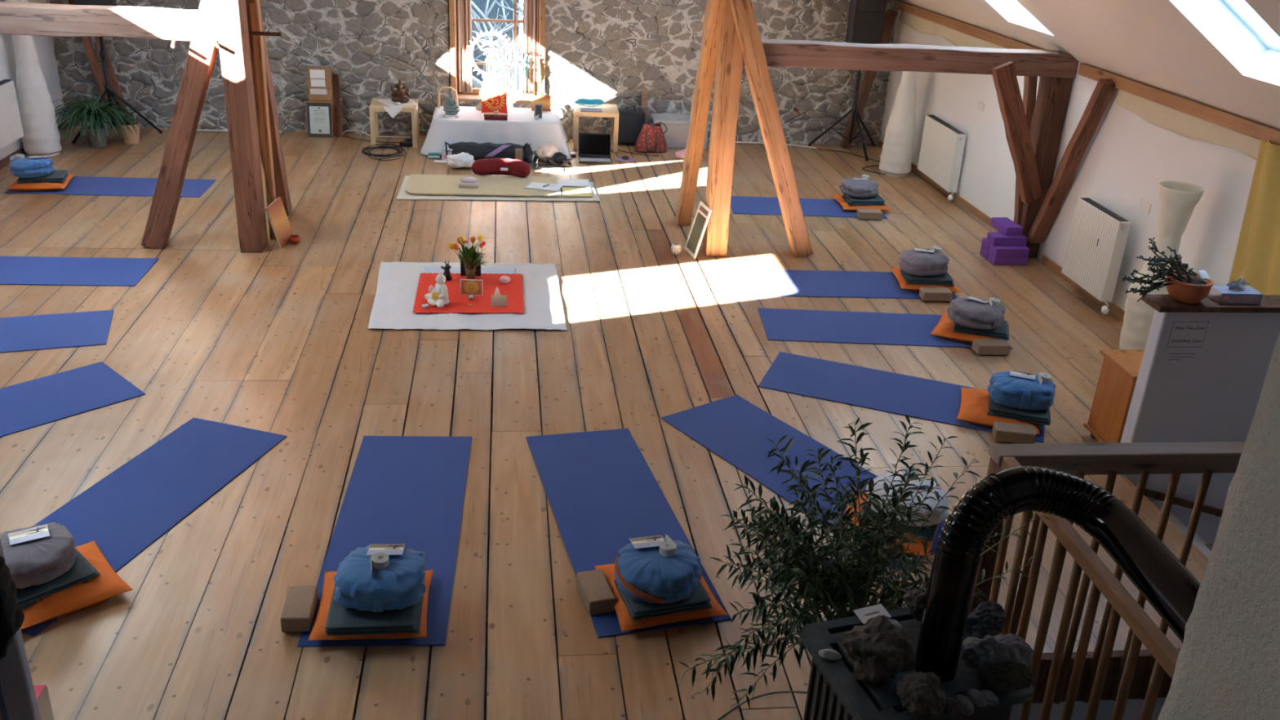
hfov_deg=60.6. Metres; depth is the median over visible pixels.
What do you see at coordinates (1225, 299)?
print
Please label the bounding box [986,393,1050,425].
folded blanket
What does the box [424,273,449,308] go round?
figure
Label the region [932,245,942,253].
strap
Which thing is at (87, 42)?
brace
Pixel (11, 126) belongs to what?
radiator
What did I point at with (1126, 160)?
wall
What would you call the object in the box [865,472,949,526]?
cushion
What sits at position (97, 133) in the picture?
spider plant
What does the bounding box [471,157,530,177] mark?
cushion
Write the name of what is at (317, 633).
pillow
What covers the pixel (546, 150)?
scarf
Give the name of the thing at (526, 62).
tassel
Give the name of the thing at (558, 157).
hat
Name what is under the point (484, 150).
bag
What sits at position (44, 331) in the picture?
yoga mat
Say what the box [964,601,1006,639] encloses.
stone
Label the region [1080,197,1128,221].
grille
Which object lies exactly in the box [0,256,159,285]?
yoga mat
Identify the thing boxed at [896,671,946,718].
stone
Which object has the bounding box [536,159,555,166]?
sandal
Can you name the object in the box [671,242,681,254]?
jar
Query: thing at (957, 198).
baseboard
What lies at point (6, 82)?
grille
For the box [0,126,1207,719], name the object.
floor
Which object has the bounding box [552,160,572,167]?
sandal
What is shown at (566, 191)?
folded cloth
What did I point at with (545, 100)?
panel
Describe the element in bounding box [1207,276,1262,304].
tissue box
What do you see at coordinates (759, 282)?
yoga mat
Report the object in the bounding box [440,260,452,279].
figurine
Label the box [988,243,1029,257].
foam block
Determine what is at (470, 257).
tulip bouquet
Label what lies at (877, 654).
stone
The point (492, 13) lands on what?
house
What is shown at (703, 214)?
framed print
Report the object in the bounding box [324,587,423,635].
folded blanket
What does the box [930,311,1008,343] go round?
pillow
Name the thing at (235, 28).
wooden beams
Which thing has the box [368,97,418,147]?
side table
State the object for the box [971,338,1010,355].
block
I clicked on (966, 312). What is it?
cushion
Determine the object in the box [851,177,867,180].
picture card
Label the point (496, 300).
card
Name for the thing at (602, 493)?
yoga mat
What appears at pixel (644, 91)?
wooden plank
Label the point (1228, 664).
wall
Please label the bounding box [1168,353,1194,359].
print
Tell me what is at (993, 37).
trim
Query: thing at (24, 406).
yoga mat
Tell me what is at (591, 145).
laptop
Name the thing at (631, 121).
suitcase
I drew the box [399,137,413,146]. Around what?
power adapter
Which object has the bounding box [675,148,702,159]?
scarf
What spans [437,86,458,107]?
arch
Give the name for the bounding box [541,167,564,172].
paper sheet
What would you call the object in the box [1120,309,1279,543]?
wall
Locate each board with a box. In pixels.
[460,257,480,275]
[1141,293,1279,312]
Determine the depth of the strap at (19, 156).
9.95 m
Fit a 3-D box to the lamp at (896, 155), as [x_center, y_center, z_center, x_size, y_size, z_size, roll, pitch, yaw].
[2.870,-2.682,11.955,0.355,1.310,0.353,5,24,4]
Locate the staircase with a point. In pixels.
(1205, 548)
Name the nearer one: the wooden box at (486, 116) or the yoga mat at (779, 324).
the yoga mat at (779, 324)
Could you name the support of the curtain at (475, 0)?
hanging from the window at (518, 96)
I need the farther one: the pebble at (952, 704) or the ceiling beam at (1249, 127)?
the ceiling beam at (1249, 127)
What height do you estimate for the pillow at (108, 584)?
0.101 m
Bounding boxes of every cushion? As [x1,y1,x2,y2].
[0,522,76,589]
[8,156,54,177]
[333,545,426,612]
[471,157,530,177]
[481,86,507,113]
[613,537,702,604]
[839,177,879,198]
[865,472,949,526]
[897,248,949,275]
[946,297,1005,329]
[986,370,1056,410]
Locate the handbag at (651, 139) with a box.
[634,121,667,152]
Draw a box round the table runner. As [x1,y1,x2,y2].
[421,266,515,274]
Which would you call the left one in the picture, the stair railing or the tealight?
the tealight
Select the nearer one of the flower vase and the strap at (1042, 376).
the strap at (1042, 376)
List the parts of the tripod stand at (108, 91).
leg, leg, leg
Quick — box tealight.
[288,234,300,244]
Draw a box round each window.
[448,0,546,103]
[1222,0,1279,51]
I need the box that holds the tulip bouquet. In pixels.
[448,235,486,271]
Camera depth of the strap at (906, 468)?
5.50 m
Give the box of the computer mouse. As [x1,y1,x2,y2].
[621,155,629,159]
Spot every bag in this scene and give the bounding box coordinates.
[441,147,452,159]
[444,142,534,163]
[446,151,475,168]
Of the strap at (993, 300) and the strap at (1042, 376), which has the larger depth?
the strap at (993, 300)
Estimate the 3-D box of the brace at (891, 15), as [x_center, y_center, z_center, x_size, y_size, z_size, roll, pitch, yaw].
[2.695,-3.296,12.934,0.455,1.619,0.133,0,25,-7]
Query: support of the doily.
on the side table at (375, 106)
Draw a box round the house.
[471,0,519,88]
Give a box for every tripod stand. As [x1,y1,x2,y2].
[71,36,162,144]
[808,70,875,161]
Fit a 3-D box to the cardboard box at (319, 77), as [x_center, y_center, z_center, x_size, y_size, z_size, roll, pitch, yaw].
[-3.576,-3.092,12.254,0.250,0.360,0.103,0,25,-7]
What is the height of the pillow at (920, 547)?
0.101 m
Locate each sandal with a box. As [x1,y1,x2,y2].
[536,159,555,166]
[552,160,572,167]
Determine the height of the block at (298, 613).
0.075 m
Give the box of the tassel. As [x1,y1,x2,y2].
[525,54,528,79]
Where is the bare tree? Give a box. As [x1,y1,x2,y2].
[471,0,523,88]
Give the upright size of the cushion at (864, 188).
0.156 m
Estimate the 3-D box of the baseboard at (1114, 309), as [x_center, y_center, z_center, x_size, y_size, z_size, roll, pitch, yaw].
[3.760,-0.162,8.007,0.018,0.070,3.462,-1,25,-9]
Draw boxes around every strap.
[9,153,24,160]
[370,551,389,577]
[659,533,676,556]
[862,174,869,180]
[902,466,919,480]
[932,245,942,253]
[988,297,999,306]
[1037,372,1051,385]
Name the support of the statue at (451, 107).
on the altar cloth at (521, 127)
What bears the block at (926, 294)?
on the yoga mat at (759, 282)
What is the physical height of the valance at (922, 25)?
0.170 m
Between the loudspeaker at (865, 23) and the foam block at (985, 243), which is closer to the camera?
the foam block at (985, 243)
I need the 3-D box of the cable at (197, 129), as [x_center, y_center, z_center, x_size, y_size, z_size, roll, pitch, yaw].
[-4.670,-2.594,12.381,1.201,0.014,0.056,0,25,-7]
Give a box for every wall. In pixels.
[0,0,65,159]
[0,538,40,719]
[46,0,898,146]
[879,9,1256,311]
[1009,697,1166,719]
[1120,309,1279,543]
[1157,332,1279,719]
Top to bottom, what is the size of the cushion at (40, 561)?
0.159 m
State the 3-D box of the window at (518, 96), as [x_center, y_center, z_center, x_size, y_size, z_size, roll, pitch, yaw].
[-1.615,-3.934,12.437,1.070,1.960,0.395,0,25,-7]
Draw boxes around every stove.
[800,606,1033,719]
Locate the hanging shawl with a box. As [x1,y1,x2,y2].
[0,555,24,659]
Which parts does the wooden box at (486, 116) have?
lid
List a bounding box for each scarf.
[533,141,558,161]
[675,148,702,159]
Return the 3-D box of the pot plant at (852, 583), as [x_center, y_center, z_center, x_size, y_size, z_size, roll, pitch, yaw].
[0.789,0.795,3.997,1.481,1.337,0.604,-5,25,-17]
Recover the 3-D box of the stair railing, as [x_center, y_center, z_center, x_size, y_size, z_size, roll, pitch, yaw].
[2.205,1.271,3.832,1.540,1.250,1.805,0,25,-7]
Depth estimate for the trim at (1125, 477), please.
5.73 m
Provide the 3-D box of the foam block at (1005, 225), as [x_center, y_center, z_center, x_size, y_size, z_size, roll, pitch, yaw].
[3.215,-1.172,9.612,0.150,0.075,0.300,-2,25,-10]
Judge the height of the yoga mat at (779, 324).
0.006 m
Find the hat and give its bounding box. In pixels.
[551,151,566,163]
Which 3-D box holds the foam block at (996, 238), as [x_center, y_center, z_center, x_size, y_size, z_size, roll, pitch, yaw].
[3.190,-1.054,9.531,0.300,0.075,0.150,0,25,-7]
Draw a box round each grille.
[0,79,12,85]
[852,14,883,43]
[927,114,964,133]
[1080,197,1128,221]
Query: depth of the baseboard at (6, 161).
10.83 m
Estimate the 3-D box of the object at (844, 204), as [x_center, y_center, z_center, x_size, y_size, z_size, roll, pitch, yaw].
[2.201,-1.571,10.875,0.481,0.101,0.481,1,24,-4]
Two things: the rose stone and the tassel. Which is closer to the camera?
the rose stone
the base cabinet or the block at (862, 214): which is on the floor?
the base cabinet
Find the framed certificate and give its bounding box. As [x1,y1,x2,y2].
[305,101,333,138]
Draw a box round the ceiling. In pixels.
[900,0,1279,128]
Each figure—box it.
[391,79,409,102]
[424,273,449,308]
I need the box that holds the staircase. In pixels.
[1135,485,1222,558]
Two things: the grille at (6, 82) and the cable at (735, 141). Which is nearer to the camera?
the grille at (6, 82)
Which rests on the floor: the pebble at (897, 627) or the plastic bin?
the plastic bin
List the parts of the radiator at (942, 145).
thermostat knob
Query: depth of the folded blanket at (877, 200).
10.69 m
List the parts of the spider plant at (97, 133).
pot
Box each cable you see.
[196,128,281,132]
[342,129,410,137]
[343,135,399,142]
[361,143,406,160]
[610,149,658,155]
[716,690,807,719]
[735,141,816,148]
[817,148,885,174]
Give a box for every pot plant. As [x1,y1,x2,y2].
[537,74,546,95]
[679,415,1049,709]
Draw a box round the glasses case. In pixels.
[579,107,601,111]
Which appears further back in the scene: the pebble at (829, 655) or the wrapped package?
the wrapped package
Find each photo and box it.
[533,103,542,118]
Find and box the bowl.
[1165,271,1213,303]
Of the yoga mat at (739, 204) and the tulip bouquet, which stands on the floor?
the yoga mat at (739, 204)
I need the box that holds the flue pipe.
[914,466,1200,682]
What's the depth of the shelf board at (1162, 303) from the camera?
5.78 m
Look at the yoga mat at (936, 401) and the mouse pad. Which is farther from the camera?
the mouse pad
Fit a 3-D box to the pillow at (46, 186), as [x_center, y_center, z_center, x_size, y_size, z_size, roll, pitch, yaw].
[-5.526,-1.657,10.123,0.481,0.101,0.481,-3,25,-13]
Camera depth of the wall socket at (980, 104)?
10.70 m
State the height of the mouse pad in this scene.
0.004 m
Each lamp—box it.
[4,0,62,156]
[879,71,916,176]
[1119,181,1204,349]
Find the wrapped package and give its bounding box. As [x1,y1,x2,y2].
[458,176,478,187]
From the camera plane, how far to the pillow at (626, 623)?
4.74 m
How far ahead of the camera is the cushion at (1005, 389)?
6.54 m
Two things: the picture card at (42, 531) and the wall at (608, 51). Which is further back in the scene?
the wall at (608, 51)
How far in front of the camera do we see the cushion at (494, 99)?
12.21 m
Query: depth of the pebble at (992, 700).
3.06 m
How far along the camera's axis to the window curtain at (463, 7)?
12.41 m
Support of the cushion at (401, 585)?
on the folded blanket at (340, 620)
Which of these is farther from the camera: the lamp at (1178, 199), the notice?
the lamp at (1178, 199)
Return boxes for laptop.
[577,133,612,164]
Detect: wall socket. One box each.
[977,100,984,111]
[1137,197,1151,213]
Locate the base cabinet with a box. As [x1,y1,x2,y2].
[1083,349,1144,443]
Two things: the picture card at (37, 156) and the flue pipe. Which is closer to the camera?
the flue pipe
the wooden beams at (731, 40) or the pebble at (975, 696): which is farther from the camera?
the wooden beams at (731, 40)
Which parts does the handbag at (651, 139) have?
handle, handle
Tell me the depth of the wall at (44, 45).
11.53 m
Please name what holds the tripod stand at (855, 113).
on the floor
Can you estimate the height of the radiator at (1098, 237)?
0.699 m
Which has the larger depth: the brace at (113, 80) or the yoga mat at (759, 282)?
the brace at (113, 80)
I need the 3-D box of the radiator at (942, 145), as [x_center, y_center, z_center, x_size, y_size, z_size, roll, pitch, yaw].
[3.152,-2.125,11.448,0.148,0.659,1.040,0,25,-7]
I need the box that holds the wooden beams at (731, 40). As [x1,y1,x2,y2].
[675,0,1115,257]
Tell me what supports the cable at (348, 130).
on the floor
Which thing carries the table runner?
on the cloth at (397, 282)
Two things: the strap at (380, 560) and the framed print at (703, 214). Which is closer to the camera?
the strap at (380, 560)
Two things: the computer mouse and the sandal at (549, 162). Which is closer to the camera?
the sandal at (549, 162)
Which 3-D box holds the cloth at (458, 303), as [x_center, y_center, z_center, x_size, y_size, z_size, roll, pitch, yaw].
[-1.266,-0.505,8.173,0.794,0.003,0.824,0,25,-7]
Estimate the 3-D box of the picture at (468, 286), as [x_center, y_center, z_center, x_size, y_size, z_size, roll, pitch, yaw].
[-1.247,-0.541,8.117,0.165,0.122,0.064,1,24,-4]
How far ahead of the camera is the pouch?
12.39 m
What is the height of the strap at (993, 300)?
0.042 m
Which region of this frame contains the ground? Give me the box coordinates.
[519,0,523,89]
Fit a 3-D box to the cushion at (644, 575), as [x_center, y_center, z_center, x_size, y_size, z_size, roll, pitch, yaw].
[0.076,0.910,4.764,0.377,0.170,0.379,-5,26,-17]
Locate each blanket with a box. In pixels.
[15,548,100,609]
[17,169,67,183]
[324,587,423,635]
[395,175,599,200]
[613,579,712,620]
[841,193,884,205]
[860,498,937,541]
[900,269,954,285]
[953,320,1008,340]
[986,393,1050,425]
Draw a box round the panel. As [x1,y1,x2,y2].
[531,95,551,111]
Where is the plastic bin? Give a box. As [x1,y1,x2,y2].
[674,133,688,146]
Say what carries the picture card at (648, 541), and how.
on the cushion at (644, 575)
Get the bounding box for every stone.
[498,275,511,283]
[842,614,915,687]
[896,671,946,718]
[903,588,927,621]
[960,633,1034,671]
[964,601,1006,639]
[980,660,1034,692]
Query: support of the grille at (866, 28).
attached to the loudspeaker at (865, 23)
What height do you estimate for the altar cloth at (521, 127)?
0.365 m
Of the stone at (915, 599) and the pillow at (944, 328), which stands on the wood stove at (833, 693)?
the stone at (915, 599)
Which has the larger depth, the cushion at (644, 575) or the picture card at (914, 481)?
the picture card at (914, 481)
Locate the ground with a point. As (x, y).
(521, 35)
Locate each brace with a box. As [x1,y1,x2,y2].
[68,0,118,128]
[94,36,129,120]
[840,8,897,148]
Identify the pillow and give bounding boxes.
[6,173,75,191]
[20,540,133,629]
[306,569,433,640]
[594,564,728,631]
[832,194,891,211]
[834,488,939,559]
[890,267,961,293]
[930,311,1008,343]
[956,386,1039,434]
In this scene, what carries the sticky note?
on the figure at (441, 288)
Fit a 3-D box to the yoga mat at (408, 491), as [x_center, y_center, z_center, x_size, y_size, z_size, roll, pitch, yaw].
[-1.179,0.805,5.348,0.600,0.006,1.807,1,24,-5]
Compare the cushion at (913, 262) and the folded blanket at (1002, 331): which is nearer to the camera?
the folded blanket at (1002, 331)
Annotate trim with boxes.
[894,0,1044,49]
[1027,648,1180,702]
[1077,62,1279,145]
[1121,475,1208,562]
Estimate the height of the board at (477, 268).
0.149 m
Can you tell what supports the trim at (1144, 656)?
attached to the wall at (1134, 707)
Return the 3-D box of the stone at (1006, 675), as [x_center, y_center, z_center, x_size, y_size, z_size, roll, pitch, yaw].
[1.046,0.899,3.116,0.149,0.098,0.076,2,24,-2]
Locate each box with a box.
[306,66,333,101]
[427,152,439,159]
[484,113,507,119]
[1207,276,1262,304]
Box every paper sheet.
[434,160,447,162]
[524,182,563,191]
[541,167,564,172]
[555,178,591,186]
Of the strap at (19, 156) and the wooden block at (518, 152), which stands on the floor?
the wooden block at (518, 152)
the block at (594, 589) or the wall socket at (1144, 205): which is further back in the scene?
the wall socket at (1144, 205)
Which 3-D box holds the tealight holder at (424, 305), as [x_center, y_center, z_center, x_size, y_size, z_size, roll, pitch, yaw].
[-1.537,-0.387,7.844,0.049,0.026,0.049,0,25,-7]
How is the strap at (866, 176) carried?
on the cushion at (864, 188)
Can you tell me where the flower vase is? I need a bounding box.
[465,268,475,279]
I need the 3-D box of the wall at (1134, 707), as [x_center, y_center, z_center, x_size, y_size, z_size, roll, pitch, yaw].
[2.193,3.228,3.865,1.600,2.360,6.200,0,25,-7]
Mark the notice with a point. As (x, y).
(1173, 356)
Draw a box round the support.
[308,98,336,136]
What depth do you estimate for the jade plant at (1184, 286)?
5.73 m
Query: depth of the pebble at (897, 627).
3.10 m
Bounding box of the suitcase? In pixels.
[617,106,645,143]
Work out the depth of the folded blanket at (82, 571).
4.61 m
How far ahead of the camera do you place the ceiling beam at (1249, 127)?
7.53 m
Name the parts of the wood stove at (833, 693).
ribbed panel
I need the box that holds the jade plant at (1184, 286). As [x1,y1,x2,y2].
[1122,237,1213,303]
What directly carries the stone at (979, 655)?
on the wood stove at (833, 693)
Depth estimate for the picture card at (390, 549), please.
4.64 m
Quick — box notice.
[1164,349,1199,364]
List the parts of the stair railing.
newel post, handrail, handrail, rail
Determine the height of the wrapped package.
0.087 m
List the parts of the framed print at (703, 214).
glass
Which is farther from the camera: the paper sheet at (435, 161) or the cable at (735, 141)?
the cable at (735, 141)
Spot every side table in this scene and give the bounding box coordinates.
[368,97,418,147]
[573,102,618,151]
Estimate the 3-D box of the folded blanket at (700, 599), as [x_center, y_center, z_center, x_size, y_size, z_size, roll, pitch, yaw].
[0.099,1.016,4.801,0.366,0.056,0.274,-5,26,-17]
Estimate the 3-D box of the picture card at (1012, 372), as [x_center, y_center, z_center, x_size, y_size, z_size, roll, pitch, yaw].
[2.317,0.088,6.636,0.148,0.006,0.105,11,25,16]
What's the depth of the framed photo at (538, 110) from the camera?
12.13 m
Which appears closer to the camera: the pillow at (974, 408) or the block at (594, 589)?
the block at (594, 589)
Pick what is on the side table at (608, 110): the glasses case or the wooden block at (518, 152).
the glasses case
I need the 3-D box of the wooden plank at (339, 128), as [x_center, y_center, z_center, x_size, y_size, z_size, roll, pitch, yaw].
[-3.408,-2.865,12.358,0.075,0.680,0.152,-4,25,-14]
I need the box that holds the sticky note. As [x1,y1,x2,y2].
[431,292,438,299]
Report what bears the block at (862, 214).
on the yoga mat at (739, 204)
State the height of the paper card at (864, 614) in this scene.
0.008 m
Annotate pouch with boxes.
[573,97,604,106]
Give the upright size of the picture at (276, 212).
0.362 m
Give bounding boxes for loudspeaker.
[73,0,116,5]
[845,0,887,44]
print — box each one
[313,106,324,132]
[484,88,505,111]
[684,200,711,258]
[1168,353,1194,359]
[1222,295,1258,302]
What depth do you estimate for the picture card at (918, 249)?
8.77 m
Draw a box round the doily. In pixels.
[375,98,417,118]
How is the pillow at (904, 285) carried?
on the yoga mat at (759, 282)
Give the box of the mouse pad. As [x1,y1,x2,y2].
[615,157,635,161]
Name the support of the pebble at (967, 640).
on the wood stove at (833, 693)
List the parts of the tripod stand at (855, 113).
leg, leg, leg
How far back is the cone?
8.05 m
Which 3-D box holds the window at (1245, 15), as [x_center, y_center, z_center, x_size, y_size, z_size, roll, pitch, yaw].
[3.328,-1.864,5.763,0.763,0.540,0.800,0,25,-7]
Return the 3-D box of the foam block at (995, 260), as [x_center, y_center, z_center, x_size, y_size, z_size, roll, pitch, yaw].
[3.191,-0.883,9.521,0.300,0.075,0.150,0,25,-7]
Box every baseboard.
[0,120,67,168]
[878,140,999,231]
[1041,255,1124,320]
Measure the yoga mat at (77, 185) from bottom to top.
0.006 m
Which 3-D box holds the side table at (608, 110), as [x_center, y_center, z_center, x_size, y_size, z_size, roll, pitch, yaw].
[-0.512,-2.672,12.577,0.500,0.440,0.500,1,24,-5]
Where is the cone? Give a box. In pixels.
[494,287,500,294]
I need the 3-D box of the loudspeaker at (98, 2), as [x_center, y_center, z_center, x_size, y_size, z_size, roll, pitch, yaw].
[-5.592,-3.890,11.200,0.380,0.620,0.306,-5,26,-17]
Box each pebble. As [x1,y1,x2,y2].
[817,648,842,662]
[888,618,901,634]
[942,697,959,713]
[952,694,973,715]
[962,636,979,645]
[966,688,987,706]
[980,689,998,706]
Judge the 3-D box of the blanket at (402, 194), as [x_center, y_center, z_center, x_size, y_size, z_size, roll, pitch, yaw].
[-1.377,-1.684,10.805,1.951,0.007,0.867,0,25,-7]
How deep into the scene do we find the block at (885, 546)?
5.28 m
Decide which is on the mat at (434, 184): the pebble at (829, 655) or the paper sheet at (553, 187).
the paper sheet at (553, 187)
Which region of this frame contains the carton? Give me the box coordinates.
[33,684,53,719]
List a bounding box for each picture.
[265,196,293,248]
[460,279,482,295]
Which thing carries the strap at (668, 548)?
on the cushion at (644, 575)
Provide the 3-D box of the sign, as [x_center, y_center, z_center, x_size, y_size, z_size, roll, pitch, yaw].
[2.919,-0.137,5.839,0.200,0.148,0.002,0,25,-7]
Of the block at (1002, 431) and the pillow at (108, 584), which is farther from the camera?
the block at (1002, 431)
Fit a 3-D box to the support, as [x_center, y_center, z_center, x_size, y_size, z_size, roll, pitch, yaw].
[-3.598,-2.754,12.430,0.260,0.400,0.120,0,25,-7]
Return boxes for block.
[280,585,318,632]
[515,148,522,160]
[576,568,615,615]
[845,529,893,560]
[856,208,883,219]
[919,287,952,301]
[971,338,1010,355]
[979,245,988,258]
[981,237,990,250]
[986,231,1026,245]
[986,251,1027,265]
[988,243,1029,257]
[990,217,1022,235]
[991,421,1036,444]
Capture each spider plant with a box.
[52,93,143,146]
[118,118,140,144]
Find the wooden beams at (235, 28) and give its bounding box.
[0,0,292,253]
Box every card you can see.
[8,524,49,545]
[28,155,47,158]
[366,544,404,555]
[491,294,506,306]
[629,535,665,548]
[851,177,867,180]
[853,604,891,623]
[900,476,934,487]
[914,247,933,252]
[965,296,988,302]
[1009,368,1035,379]
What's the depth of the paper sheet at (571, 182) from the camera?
11.06 m
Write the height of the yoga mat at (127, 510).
0.006 m
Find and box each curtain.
[455,0,472,93]
[471,0,517,92]
[522,0,539,94]
[1228,137,1279,294]
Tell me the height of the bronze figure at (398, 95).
0.258 m
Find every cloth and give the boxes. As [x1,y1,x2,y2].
[368,262,567,330]
[412,272,524,313]
[420,106,571,159]
[561,186,593,196]
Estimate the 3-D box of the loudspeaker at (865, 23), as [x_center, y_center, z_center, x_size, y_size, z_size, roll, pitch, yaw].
[2.525,-3.870,12.292,0.380,0.620,0.306,0,25,-7]
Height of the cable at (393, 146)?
0.036 m
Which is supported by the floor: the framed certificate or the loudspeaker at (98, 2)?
the framed certificate
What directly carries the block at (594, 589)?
on the yoga mat at (602, 493)
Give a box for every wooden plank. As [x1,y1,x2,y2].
[332,74,342,137]
[641,88,648,124]
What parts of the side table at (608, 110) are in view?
leg, leg, leg, leg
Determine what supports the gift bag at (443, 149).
on the floor
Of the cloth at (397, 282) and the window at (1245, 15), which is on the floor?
the cloth at (397, 282)
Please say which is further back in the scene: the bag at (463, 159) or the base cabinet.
the bag at (463, 159)
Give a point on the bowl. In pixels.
(1193, 288)
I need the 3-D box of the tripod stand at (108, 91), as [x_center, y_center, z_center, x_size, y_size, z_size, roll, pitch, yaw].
[-5.726,-3.050,11.691,0.352,1.336,0.972,24,32,38]
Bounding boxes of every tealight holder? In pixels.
[422,303,428,308]
[467,295,475,299]
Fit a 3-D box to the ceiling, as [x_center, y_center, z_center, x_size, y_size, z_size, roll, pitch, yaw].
[2.211,-2.609,5.668,4.641,3.080,14.300,0,25,-7]
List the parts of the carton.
lid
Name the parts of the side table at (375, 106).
leg, leg, leg, leg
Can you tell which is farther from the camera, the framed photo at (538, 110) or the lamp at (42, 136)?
the framed photo at (538, 110)
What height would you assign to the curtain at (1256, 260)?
1.340 m
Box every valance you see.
[899,10,1007,48]
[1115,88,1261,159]
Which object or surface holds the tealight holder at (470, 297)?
on the cloth at (458, 303)
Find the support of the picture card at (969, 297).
on the cushion at (966, 312)
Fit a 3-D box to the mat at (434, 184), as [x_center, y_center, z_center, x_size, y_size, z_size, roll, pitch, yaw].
[-1.538,-1.727,10.834,1.490,0.016,0.680,0,25,-7]
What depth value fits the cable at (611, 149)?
12.40 m
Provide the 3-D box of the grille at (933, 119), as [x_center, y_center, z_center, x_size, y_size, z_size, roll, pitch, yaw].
[3.168,-2.448,11.369,0.075,0.004,0.882,0,25,-7]
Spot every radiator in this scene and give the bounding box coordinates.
[0,79,23,150]
[917,114,966,200]
[1061,197,1130,314]
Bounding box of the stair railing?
[968,441,1245,719]
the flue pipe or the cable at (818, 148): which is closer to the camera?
the flue pipe
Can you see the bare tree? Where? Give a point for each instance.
(519, 51)
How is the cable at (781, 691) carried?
on the floor
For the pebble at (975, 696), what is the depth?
3.05 m
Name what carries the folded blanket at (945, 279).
on the pillow at (904, 285)
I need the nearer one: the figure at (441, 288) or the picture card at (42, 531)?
the picture card at (42, 531)
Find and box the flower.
[428,284,434,293]
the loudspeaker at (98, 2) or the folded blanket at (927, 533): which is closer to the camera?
the folded blanket at (927, 533)
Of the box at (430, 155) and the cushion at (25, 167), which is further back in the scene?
the box at (430, 155)
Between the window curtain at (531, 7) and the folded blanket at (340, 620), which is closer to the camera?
the folded blanket at (340, 620)
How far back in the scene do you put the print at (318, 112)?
12.30 m
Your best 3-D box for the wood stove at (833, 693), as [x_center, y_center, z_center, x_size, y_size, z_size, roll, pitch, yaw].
[0.791,1.296,3.422,0.550,0.900,0.467,-5,26,-18]
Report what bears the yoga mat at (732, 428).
on the floor
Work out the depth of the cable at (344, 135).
12.34 m
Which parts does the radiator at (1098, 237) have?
thermostat knob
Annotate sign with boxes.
[1167,321,1208,346]
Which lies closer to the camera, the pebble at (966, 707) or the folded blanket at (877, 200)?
the pebble at (966, 707)
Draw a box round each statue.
[443,89,459,114]
[466,28,515,110]
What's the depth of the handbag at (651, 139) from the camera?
12.47 m
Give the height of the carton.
0.303 m
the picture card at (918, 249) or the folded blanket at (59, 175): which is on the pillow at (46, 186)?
the folded blanket at (59, 175)
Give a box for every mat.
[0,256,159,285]
[0,310,113,352]
[0,361,145,436]
[4,176,216,197]
[21,417,286,635]
[297,435,471,646]
[405,173,561,196]
[525,428,731,637]
[661,395,946,571]
[730,195,887,218]
[738,268,956,299]
[757,307,1013,349]
[758,351,1044,443]
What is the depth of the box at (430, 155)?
11.76 m

